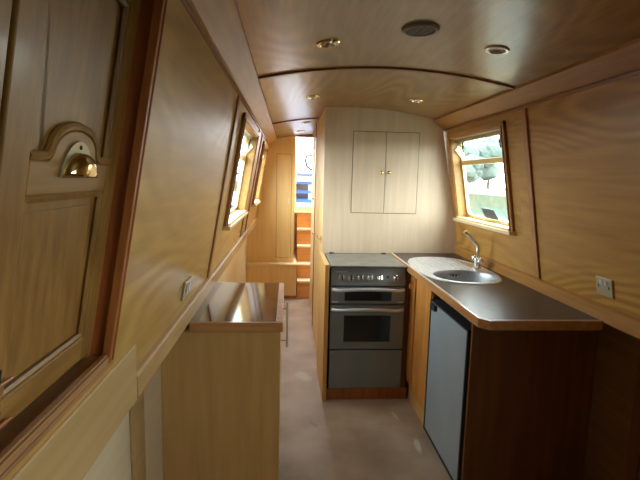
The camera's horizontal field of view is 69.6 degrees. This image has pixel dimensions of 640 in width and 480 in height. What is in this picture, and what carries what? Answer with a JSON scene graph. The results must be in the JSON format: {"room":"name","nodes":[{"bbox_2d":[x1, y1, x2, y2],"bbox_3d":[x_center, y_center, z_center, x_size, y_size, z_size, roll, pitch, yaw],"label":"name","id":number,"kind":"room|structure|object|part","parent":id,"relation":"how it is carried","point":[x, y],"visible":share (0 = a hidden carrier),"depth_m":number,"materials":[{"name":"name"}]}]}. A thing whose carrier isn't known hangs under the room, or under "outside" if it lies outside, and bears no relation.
{"room":"ship interior","nodes":[
{"label":"ship interior","id":0,"kind":"room"},
{"bbox_2d":[4,0,268,479],"bbox_3d":[-0.493,-0.191,1.887,0.257,1.040,9.050,1,8,-4],"label":"wall","id":1,"kind":"structure","parent":0,"point":[194,103],"depth_m":1.30,"materials":[{"name":"brown wood"}]},
{"bbox_2d":[10,344,136,479],"bbox_3d":[-0.403,0.594,-0.675,0.123,0.152,3.760,1,8,-4],"label":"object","id":2,"kind":"structure","parent":1,"relation":"attached to","point":[72,449],"depth_m":0.90,"materials":[{"name":"brown wood"}]},
{"bbox_2d":[0,0,167,479],"bbox_3d":[-0.371,-0.036,0.345,0.216,0.788,1.242,1,8,-4],"label":"door","id":3,"kind":"structure","parent":1,"relation":"in","point":[78,77],"depth_m":0.74,"materials":[{"name":"oak"},{"name":"mahogany"},{"name":"brass"}]},
{"bbox_3d":[-0.478,0.235,0.788,0.029,0.050,0.270,1,8,-4],"label":"rail","id":4,"kind":"part","parent":3,"relation":"part of","materials":[{"name":"brown wood"}]},
{"bbox_3d":[-0.449,0.067,0.767,0.056,0.290,0.270,1,8,-4],"label":"panel","id":5,"kind":"part","parent":3,"relation":"part of","materials":[{"name":"brown wood"}]},
{"bbox_3d":[-0.447,0.338,0.390,0.080,0.031,1.240,1,8,-4],"label":"sill","id":6,"kind":"part","parent":3,"relation":"part of","materials":[{"name":"brown wood"}]},
{"bbox_3d":[-0.406,-0.125,0.744,0.038,0.100,0.270,1,8,-4],"label":"rail","id":7,"kind":"part","parent":3,"relation":"part of","materials":[{"name":"brown wood"}]},
{"bbox_3d":[-0.392,-0.130,0.746,0.014,0.058,0.106,1,8,-4],"label":"cup handle","id":8,"kind":"part","parent":3,"relation":"part of","materials":[{"name":"gold metal"}]},
{"bbox_3d":[-0.382,-0.270,0.726,0.056,0.293,0.270,1,8,-4],"label":"panel","id":9,"kind":"part","parent":3,"relation":"part of","materials":[{"name":"brown wood"}]},
{"bbox_2d":[62,153,97,177],"bbox_3d":[-0.382,-0.121,0.748,0.027,0.040,0.100,1,8,-4],"label":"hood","id":10,"kind":"object","parent":3,"relation":"attached to","point":[74,165],"depth_m":0.72,"materials":[{"name":"gold metal"}]},
{"bbox_2d":[180,276,191,300],"bbox_3d":[-0.509,0.184,1.753,0.022,0.070,0.115,1,8,-4],"label":"light switch","id":11,"kind":"object","parent":1,"relation":"attached to","point":[186,285],"visible":1,"depth_m":1.72,"materials":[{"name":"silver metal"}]},
{"bbox_2d":[137,217,256,397],"bbox_3d":[-0.693,0.065,3.482,0.123,0.075,4.640,1,8,-4],"label":"trim","id":12,"kind":"structure","parent":1,"relation":"attached to","point":[151,361],"depth_m":1.65,"materials":[{"name":"brown wood"}]},
{"bbox_2d":[207,95,240,277],"bbox_3d":[-0.475,-0.252,2.264,0.165,0.890,0.050,1,8,-4],"label":"trim","id":13,"kind":"structure","parent":1,"relation":"attached to","point":[239,96],"depth_m":2.25,"materials":[{"name":"brown wood"}]},
{"bbox_2d":[180,0,268,144],"bbox_3d":[-0.463,-0.849,3.307,0.009,0.012,4.770,1,8,-4],"label":"trim","id":14,"kind":"structure","parent":1,"relation":"attached to","point":[185,3],"depth_m":1.41,"materials":[{"name":"brown wood"}]},
{"bbox_2d":[188,0,276,143],"bbox_3d":[-0.307,-0.647,1.509,0.123,0.077,8.400,1,8,-4],"label":"trim","id":15,"kind":"structure","parent":1,"relation":"attached to","point":[221,21],"depth_m":1.56,"materials":[{"name":"brown wood"}]},
{"bbox_2d":[222,112,258,230],"bbox_3d":[-0.549,-0.453,3.107,0.202,0.648,1.176,1,8,-4],"label":"window","id":16,"kind":"structure","parent":1,"relation":"in","point":[233,216],"depth_m":3.45,"materials":[{"name":"brown wood"}]},
{"bbox_3d":[-0.475,-0.376,2.555,0.131,0.648,0.034,1,8,-4],"label":"casing","id":17,"kind":"part","parent":16,"relation":"part of","materials":[{"name":"brown wood"}]},
{"bbox_3d":[-0.598,-0.150,3.145,0.119,0.036,1.176,1,8,-4],"label":"sill","id":18,"kind":"part","parent":16,"relation":"part of","materials":[{"name":"beige wood"}]},
{"bbox_3d":[-0.583,-0.451,3.105,0.122,0.572,1.076,1,8,-4],"label":"frame","id":19,"kind":"part","parent":16,"relation":"part of","materials":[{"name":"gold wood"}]},
{"bbox_3d":[-0.453,-0.756,3.072,0.023,0.032,1.156,1,8,-4],"label":"casing","id":20,"kind":"part","parent":16,"relation":"part of","materials":[{"name":"brown wood"}]},
{"bbox_3d":[-0.552,-0.528,3.664,0.131,0.648,0.034,1,8,-4],"label":"casing","id":21,"kind":"part","parent":16,"relation":"part of","materials":[{"name":"brown wood"}]},
{"bbox_2d":[240,129,259,236],"bbox_3d":[-0.584,-0.466,3.826,0.165,0.890,0.050,1,8,-4],"label":"trim","id":22,"kind":"structure","parent":1,"relation":"attached to","point":[259,129],"depth_m":3.84,"materials":[{"name":"brown wood"}]},
{"bbox_2d":[244,134,262,230],"bbox_3d":[-0.614,-0.526,4.266,0.165,0.890,0.060,1,8,-4],"label":"trim","id":23,"kind":"structure","parent":1,"relation":"attached to","point":[262,134],"depth_m":4.24,"materials":[{"name":"brown wood"}]},
{"bbox_2d":[251,141,267,206],"bbox_3d":[-0.679,-0.707,4.965,0.202,0.648,0.876,1,8,-4],"label":"window","id":24,"kind":"structure","parent":1,"relation":"in","point":[264,151],"depth_m":5.31,"materials":[{"name":"brown wood"}]},
{"bbox_3d":[-0.727,-0.405,5.003,0.119,0.036,0.876,1,8,-4],"label":"sill","id":25,"kind":"part","parent":24,"relation":"part of","materials":[{"name":"brown wood"}]},
{"bbox_3d":[-0.615,-0.651,4.561,0.131,0.648,0.034,1,8,-4],"label":"casing","id":26,"kind":"part","parent":24,"relation":"part of","materials":[{"name":"brown wood"}]},
{"bbox_2d":[83,238,246,479],"bbox_3d":[-0.679,0.770,2.006,0.040,0.965,9.050,1,8,-4],"label":"wall","id":27,"kind":"structure","parent":0,"point":[114,461],"depth_m":1.72,"materials":[{"name":"beige wood"}]},
{"bbox_2d":[129,390,145,479],"bbox_3d":[-0.624,0.838,1.589,0.012,0.945,0.120,1,8,-4],"label":"trim","id":28,"kind":"structure","parent":27,"relation":"attached to","point":[136,413],"depth_m":1.55,"materials":[{"name":"brown wood"}]},
{"bbox_2d":[272,118,318,124],"bbox_3d":[-0.217,-1.059,4.089,0.420,0.075,0.028,1,8,-4],"label":"trim","id":29,"kind":"structure","parent":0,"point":[306,118],"depth_m":4.08,"materials":[{"name":"brown wood"}]},
{"bbox_2d":[294,139,310,257],"bbox_3d":[0.024,-0.384,6.495,1.970,2.080,0.040,1,8,-4],"label":"wall","id":30,"kind":"structure","parent":0,"point":[296,208],"depth_m":6.45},
{"bbox_2d":[312,109,324,350],"bbox_3d":[-0.008,-0.057,4.150,0.025,2.060,1.020,1,8,-4],"label":"wall","id":31,"kind":"structure","parent":0,"point":[321,122],"depth_m":4.11,"materials":[{"name":"brown wood"}]},
{"bbox_2d":[309,129,315,310],"bbox_3d":[-0.076,-0.200,5.165,0.044,2.028,0.965,1,8,-4],"label":"door","id":32,"kind":"structure","parent":31,"relation":"in","point":[314,133],"depth_m":5.32,"materials":[{"name":"brown wood"}]},
{"bbox_2d":[312,123,316,325],"bbox_3d":[-0.039,-0.125,4.649,0.046,2.059,0.050,1,8,-4],"label":"trim","id":33,"kind":"structure","parent":31,"relation":"attached to","point":[316,123],"depth_m":4.62,"materials":[{"name":"brown wood"}]},
{"bbox_2d":[279,287,450,479],"bbox_3d":[0.298,1.260,2.343,2.010,0.050,9.450,1,8,-4],"label":"floor","id":34,"kind":"structure","parent":0,"point":[330,439],"depth_m":2.81,"materials":[{"name":"beige carpet"}]},
{"bbox_2d":[161,302,287,479],"bbox_3d":[-0.416,0.771,2.229,0.514,0.915,0.625,1,8,-4],"label":"base cabinet","id":35,"kind":"object","parent":34,"relation":"on","point":[221,390],"visible":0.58,"depth_m":1.90,"materials":[{"name":"brown wood"}]},
{"bbox_2d":[189,282,283,331],"bbox_3d":[-0.355,0.298,2.162,0.368,0.038,0.698,1,8,-4],"label":"countertop","id":36,"kind":"structure","parent":35,"relation":"on","point":[228,307],"depth_m":2.00,"materials":[{"name":"brown wood"}]},
{"bbox_3d":[-0.206,0.718,2.247,0.018,0.785,0.604,1,8,-4],"label":"door","id":37,"kind":"part","parent":35,"relation":"part of","materials":[{"name":"brown wood"}]},
{"bbox_3d":[-0.183,0.436,2.374,0.038,0.240,0.012,1,8,-4],"label":"bar handle","id":38,"kind":"part","parent":35,"relation":"part of","materials":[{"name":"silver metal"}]},
{"bbox_2d":[246,254,296,297],"bbox_3d":[-0.634,0.469,6.154,0.630,0.452,0.775,1,8,-4],"label":"locker","id":39,"kind":"object","parent":34,"relation":"on","point":[256,272],"visible":0.65,"depth_m":5.79,"materials":[{"name":"brown wood"}]},
{"bbox_2d":[247,136,294,261],"bbox_3d":[-0.634,-0.549,6.062,0.586,1.582,0.680,1,8,-4],"label":"closet","id":40,"kind":"object","parent":39,"relation":"on","point":[271,239],"visible":0.98,"depth_m":5.78,"materials":[{"name":"brown wood"}]},
{"bbox_3d":[-0.455,-0.421,5.774,0.180,1.295,0.010,1,8,-4],"label":"door","id":41,"kind":"part","parent":40,"relation":"part of","materials":[{"name":"brown wood"}]},
{"bbox_3d":[-0.629,0.258,6.125,0.630,0.027,0.775,1,8,-4],"label":"lid","id":42,"kind":"part","parent":39,"relation":"part of","materials":[{"name":"brown wood"}]},
{"bbox_2d":[294,211,310,297],"bbox_3d":[-0.065,0.171,6.164,0.565,1.065,0.748,1,8,-4],"label":"steps","id":43,"kind":"structure","parent":34,"relation":"on","point":[303,217],"depth_m":6.12,"materials":[{"name":"brown wood"}]},
{"bbox_2d":[317,251,329,400],"bbox_3d":[0.018,0.601,3.402,0.029,0.958,0.580,1,8,-4],"label":"panel","id":44,"kind":"object","parent":34,"relation":"on","point":[324,267],"visible":1,"depth_m":3.18,"materials":[{"name":"brown wood"}]},
{"bbox_2d":[325,252,406,398],"bbox_3d":[0.315,0.609,3.390,0.575,0.960,0.596,1,8,-4],"label":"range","id":45,"kind":"object","parent":34,"relation":"on","point":[367,290],"depth_m":3.15,"materials":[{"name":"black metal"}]},
{"bbox_3d":[0.311,0.892,3.193,0.504,0.272,0.028,1,8,-4],"label":"storage drawer","id":46,"kind":"part","parent":45,"relation":"part of","materials":[{"name":"grey metal"}]},
{"bbox_3d":[0.320,1.073,3.230,0.575,0.083,0.020,1,8,-4],"label":"cooker plinth","id":47,"kind":"part","parent":45,"relation":"part of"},
{"bbox_3d":[0.313,0.148,3.331,0.518,0.016,0.509,1,8,-4],"label":"hob lid","id":48,"kind":"part","parent":45,"relation":"part of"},
{"bbox_3d":[0.319,0.594,3.153,0.508,0.310,0.028,1,8,-4],"label":"oven door","id":49,"kind":"part","parent":45,"relation":"part of","materials":[{"name":"grey metal"}]},
{"bbox_3d":[0.320,0.605,3.140,0.320,0.185,0.004,1,8,-4],"label":"door glass","id":50,"kind":"part","parent":45,"relation":"part of","materials":[{"name":"black glass"}]},
{"bbox_3d":[0.324,0.471,3.098,0.498,0.032,0.055,1,8,-4],"label":"handle","id":51,"kind":"part","parent":45,"relation":"part of","materials":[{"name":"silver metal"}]},
{"bbox_3d":[0.324,0.373,3.123,0.508,0.116,0.028,1,8,-4],"label":"grill door","id":52,"kind":"part","parent":45,"relation":"part of","materials":[{"name":"grey metal"}]},
{"bbox_3d":[0.327,0.249,3.107,0.508,0.120,0.030,1,8,-4],"label":"control panel","id":53,"kind":"part","parent":45,"relation":"part of","materials":[{"name":"grey metal"}]},
{"bbox_3d":[0.327,0.334,3.079,0.498,0.032,0.055,1,8,-4],"label":"handle","id":54,"kind":"part","parent":45,"relation":"part of","materials":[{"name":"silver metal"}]},
{"bbox_3d":[0.326,0.380,3.109,0.320,0.066,0.004,1,8,-4],"label":"door glass","id":55,"kind":"part","parent":45,"relation":"part of","materials":[{"name":"black glass"}]},
{"bbox_2d":[400,270,435,424],"bbox_3d":[0.886,0.664,3.253,0.628,0.915,0.960,1,8,-4],"label":"base cabinet","id":56,"kind":"object","parent":34,"relation":"on","point":[420,297],"depth_m":3.02,"materials":[{"name":"brown wood"}]},
{"bbox_3d":[0.575,0.590,3.442,0.030,0.829,0.525,1,8,-4],"label":"filler panel","id":57,"kind":"part","parent":56,"relation":"part of","materials":[{"name":"brown wood"}]},
{"bbox_3d":[0.623,0.612,3.144,0.016,0.735,0.135,1,8,-4],"label":"door","id":58,"kind":"part","parent":56,"relation":"part of","materials":[{"name":"brown wood"}]},
{"bbox_3d":[0.641,0.656,2.913,0.010,0.780,0.308,1,8,-4],"label":"panel","id":59,"kind":"part","parent":56,"relation":"part of","materials":[{"name":"brown wood"}]},
{"bbox_2d":[390,253,602,329],"bbox_3d":[0.877,0.242,2.802,0.527,0.042,1.753,1,8,-4],"label":"countertop","id":60,"kind":"structure","parent":56,"relation":"on","point":[508,304],"depth_m":2.18,"materials":[{"name":"grey laminate"}]},
{"bbox_2d":[408,257,501,283],"bbox_3d":[0.857,0.239,3.036,0.486,0.110,0.880,1,8,-4],"label":"sink","id":61,"kind":"object","parent":60,"relation":"in","point":[452,270],"visible":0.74,"depth_m":2.99,"materials":[{"name":"silver metal"}]},
{"bbox_3d":[0.887,0.270,2.825,0.379,0.105,0.363,1,8,-4],"label":"bowl","id":62,"kind":"part","parent":61,"relation":"part of","materials":[{"name":"metal"}]},
{"bbox_2d":[463,230,483,268],"bbox_3d":[1.005,0.060,3.042,0.140,0.260,0.139,1,8,-4],"label":"mixer tap","id":63,"kind":"object","parent":60,"relation":"on","point":[477,259],"visible":1,"depth_m":3.03,"materials":[{"name":"silver metal"}]},
{"bbox_3d":[1.005,0.016,3.032,0.113,0.149,0.030,0,8,-13],"label":"spout","id":64,"kind":"part","parent":63,"relation":"part of","materials":[{"name":"silver metal"}]},
{"bbox_2d":[423,299,471,479],"bbox_3d":[0.928,0.794,2.494,0.570,0.822,0.568,1,8,-4],"label":"fridge","id":65,"kind":"object","parent":34,"relation":"on","point":[449,337],"visible":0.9,"depth_m":2.41,"materials":[{"name":"light grey painted metal"},{"name":"black plastic"}]},
{"bbox_3d":[0.648,0.383,2.627,0.018,0.032,0.080,1,8,-4],"label":"handle","id":66,"kind":"part","parent":65,"relation":"part of","materials":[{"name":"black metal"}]},
{"bbox_2d":[461,323,598,479],"bbox_3d":[0.996,0.809,2.197,0.608,0.915,0.018,1,8,-4],"label":"end panel","id":67,"kind":"object","parent":34,"relation":"on","point":[529,392],"visible":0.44,"depth_m":2.19,"materials":[{"name":"brown wood"}]},
{"bbox_2d":[258,67,513,89],"bbox_3d":[0.335,-0.799,2.241,1.264,0.083,0.028,1,8,-4],"label":"trim","id":68,"kind":"structure","parent":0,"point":[338,68],"depth_m":2.23,"materials":[{"name":"brown wood"}]},
{"bbox_2d":[322,107,456,299],"bbox_3d":[0.610,0.019,3.672,1.192,2.067,0.030,1,8,-4],"label":"wall","id":69,"kind":"structure","parent":0,"point":[431,229],"depth_m":3.60,"materials":[{"name":"brown wood"}]},
{"bbox_2d":[351,131,419,213],"bbox_3d":[0.507,-0.518,3.559,0.519,0.628,0.034,1,8,-4],"label":"upper cabinet","id":70,"kind":"object","parent":69,"relation":"attached to","point":[371,155],"visible":1,"depth_m":3.57,"materials":[{"name":"pale ash"},{"name":"brass"}]},
{"bbox_3d":[0.378,-0.521,3.564,0.253,0.620,0.006,1,8,-4],"label":"door","id":71,"kind":"part","parent":70,"relation":"part of","materials":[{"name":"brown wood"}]},
{"bbox_3d":[0.634,-0.518,3.582,0.254,0.620,0.006,1,8,-4],"label":"door","id":72,"kind":"part","parent":70,"relation":"part of","materials":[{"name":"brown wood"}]},
{"bbox_2d":[236,0,639,137],"bbox_3d":[0.382,-0.726,1.561,1.320,0.116,8.430,1,8,-4],"label":"ceiling","id":73,"kind":"structure","parent":0,"point":[542,37],"depth_m":1.77,"materials":[{"name":"brown wood"}]},
{"bbox_2d":[295,134,312,137],"bbox_3d":[-0.046,-1.302,5.710,0.515,0.063,0.023,1,8,-4],"label":"trim","id":74,"kind":"structure","parent":73,"relation":"attached to","point":[308,135],"depth_m":5.69,"materials":[{"name":"brown wood"}]},
{"bbox_2d":[306,95,319,98],"bbox_3d":[-0.043,-0.922,2.967,0.094,0.020,0.094,1,8,-4],"label":"recessed light","id":75,"kind":"object","parent":73,"relation":"in","point":[311,96],"visible":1,"depth_m":2.94,"materials":[{"name":"gold metal"}]},
{"bbox_2d":[316,39,339,47],"bbox_3d":[0.031,-0.758,1.780,0.094,0.020,0.094,1,8,-4],"label":"recessed light","id":76,"kind":"object","parent":73,"relation":"in","point":[329,43],"visible":1,"depth_m":1.76,"materials":[{"name":"gold metal"}]},
{"bbox_2d":[408,98,422,102],"bbox_3d":[0.623,-0.908,2.995,0.094,0.021,0.094,1,8,-4],"label":"recessed light","id":77,"kind":"object","parent":73,"relation":"in","point":[410,99],"visible":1,"depth_m":2.97,"materials":[{"name":"gold metal"}]},
{"bbox_2d":[401,22,439,36],"bbox_3d":[0.358,-0.750,1.642,0.136,0.013,0.136,1,8,-4],"label":"ceiling vent","id":78,"kind":"object","parent":73,"relation":"in","point":[418,29],"visible":1,"depth_m":1.62,"materials":[{"name":"grey"}]},
{"bbox_2d":[405,27,434,35],"bbox_3d":[0.358,-0.749,1.642,0.104,0.006,0.104,1,8,-4],"label":"grille","id":79,"kind":"object","parent":78,"relation":"attached to","point":[409,31],"depth_m":1.64,"materials":[{"name":"grey metal"}]},
{"bbox_2d":[485,46,509,54],"bbox_3d":[0.698,-0.747,1.813,0.094,0.020,0.094,1,8,-4],"label":"recessed light","id":80,"kind":"object","parent":73,"relation":"in","point":[497,50],"visible":1,"depth_m":1.80,"materials":[{"name":"silver metal"}]},
{"bbox_2d":[444,74,639,318],"bbox_3d":[1.186,-0.167,2.007,0.257,1.040,9.050,1,8,-4],"label":"wall","id":81,"kind":"structure","parent":0,"point":[585,145],"depth_m":2.00,"materials":[{"name":"brown wood"}]},
{"bbox_2d":[448,121,515,234],"bbox_3d":[1.086,-0.409,3.075,0.202,0.648,0.916,1,8,-4],"label":"window","id":82,"kind":"structure","parent":81,"relation":"in","point":[456,141],"depth_m":3.13,"materials":[{"name":"brown wood"}]},
{"bbox_3d":[1.021,-0.468,3.498,0.131,0.648,0.034,1,8,-4],"label":"casing","id":83,"kind":"part","parent":82,"relation":"part of","materials":[{"name":"brown wood"}]},
{"bbox_3d":[1.004,-0.716,3.027,0.023,0.032,0.896,1,8,-4],"label":"casing","id":84,"kind":"part","parent":82,"relation":"part of","materials":[{"name":"brown wood"}]},
{"bbox_3d":[1.120,-0.407,3.078,0.122,0.572,0.816,1,8,-4],"label":"frame","id":85,"kind":"part","parent":82,"relation":"part of","materials":[{"name":"brown wood"}]},
{"bbox_3d":[1.120,-0.105,3.119,0.119,0.036,0.916,1,8,-4],"label":"sill","id":86,"kind":"part","parent":82,"relation":"part of","materials":[{"name":"beige wood"}]},
{"bbox_2d":[481,208,499,220],"bbox_3d":[1.140,-0.176,3.085,0.014,0.065,0.270,1,8,-4],"label":"card","id":87,"kind":"object","parent":82,"relation":"on","point":[488,213],"visible":1,"depth_m":3.08,"materials":[{"name":"grey paper"}]},
{"bbox_3d":[1.080,-0.351,2.646,0.131,0.648,0.034,1,8,-4],"label":"casing","id":88,"kind":"part","parent":82,"relation":"part of","materials":[{"name":"brown wood"}]},
{"bbox_2d":[513,108,540,278],"bbox_3d":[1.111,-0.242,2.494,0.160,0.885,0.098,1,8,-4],"label":"trim","id":89,"kind":"structure","parent":81,"relation":"attached to","point":[517,117],"depth_m":2.49,"materials":[{"name":"brown wood"}]},
{"bbox_2d":[433,37,639,129],"bbox_3d":[1.069,-0.627,1.607,0.122,0.077,8.400,1,8,-4],"label":"trim","id":90,"kind":"structure","parent":81,"relation":"attached to","point":[623,59],"depth_m":1.97,"materials":[{"name":"orange wood"}]},
{"bbox_2d":[443,70,639,131],"bbox_3d":[1.098,-0.582,1.615,0.009,0.012,8.400,1,8,-4],"label":"trim","id":91,"kind":"structure","parent":81,"relation":"attached to","point":[634,73],"depth_m":2.04,"materials":[{"name":"brown wood"}]},
{"bbox_2d":[454,245,639,339],"bbox_3d":[1.279,0.346,1.755,0.123,0.075,8.400,1,8,-4],"label":"trim","id":92,"kind":"structure","parent":81,"relation":"attached to","point":[626,323],"depth_m":2.20,"materials":[{"name":"orange wood"}]},
{"bbox_2d":[596,275,613,298],"bbox_3d":[1.204,0.199,1.947,0.024,0.078,0.100,1,8,-4],"label":"power socket","id":93,"kind":"object","parent":81,"relation":"attached to","point":[604,286],"visible":1,"depth_m":1.94,"materials":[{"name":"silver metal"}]},
{"bbox_2d":[583,323,639,479],"bbox_3d":[1.326,0.798,2.149,0.040,0.965,9.050,1,8,-4],"label":"wall","id":94,"kind":"structure","parent":0,"point":[617,357],"depth_m":2.07,"materials":[{"name":"brown wood"}]},
{"bbox_2d":[624,353,639,479],"bbox_3d":[1.316,0.840,1.916,0.012,0.945,0.060,1,8,-4],"label":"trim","id":95,"kind":"structure","parent":94,"relation":"attached to","point":[632,469],"depth_m":1.91,"materials":[{"name":"brown wood"}]},
{"bbox_3d":[0.317,0.896,2.143,2.170,1.125,11.550,1,8,-4],"label":"hull","id":96,"kind":"object","parent":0,"visible":0},
{"bbox_2d":[304,154,311,171],"bbox_3d":[-0.116,-0.719,7.380,0.300,1.301,0.044,1,8,-4],"label":"tiller","id":97,"kind":"object","parent":96,"relation":"on","point":[309,155],"visible":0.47,"depth_m":7.29,"materials":[{"name":"black metal"}]},
{"label":"outside","id":98,"kind":"structure","parent":0,"visible":0},
{"bbox_2d":[233,187,507,221],"bbox_3d":[0.426,-0.394,15.152,21.000,0.400,90.000,1,8,-4],"label":"canal water","id":99,"kind":"structure","parent":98,"point":[475,209],"depth_m":23.37,"materials":[{"name":"liquid"}]},
{"bbox_2d":[231,172,311,208],"bbox_3d":[0.527,-0.938,13.142,6.140,1.820,2.240,1,8,-4],"label":"moored boat","id":100,"kind":"object","parent":99,"relation":"on","point":[303,181],"visible":0.06,"depth_m":12.02,"materials":[{"name":"white paint"}]},
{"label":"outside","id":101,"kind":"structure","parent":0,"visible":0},
{"bbox_2d":[235,180,506,208],"bbox_3d":[-2.094,-2.768,29.827,120.000,1.050,120.000,1,8,-4],"label":"ground","id":102,"kind":"structure","parent":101,"point":[495,197],"depth_m":29.12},
{"bbox_2d":[464,154,480,182],"bbox_3d":[12.629,-6.024,41.261,3.196,3.381,2.397,6,9,33],"label":"tree","id":103,"kind":"object","parent":102,"relation":"on","point":[471,170],"visible":0.26,"depth_m":40.34,"materials":[{"name":"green plant"}]},
{"bbox_2d":[464,144,484,178],"bbox_3d":[16.140,-7.980,50.486,3.789,4.939,3.940,7,10,37],"label":"tree","id":104,"kind":"object","parent":102,"relation":"on","point":[468,149],"visible":0.15,"depth_m":49.01,"materials":[{"name":"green plant"}]},
{"bbox_2d":[476,137,501,188],"bbox_3d":[19.248,-8.761,52.457,3.799,6.098,3.952,1,8,-4],"label":"tree","id":105,"kind":"object","parent":102,"relation":"on","point":[489,147],"visible":0.64,"depth_m":51.48,"materials":[{"name":"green plant"}]}
]}

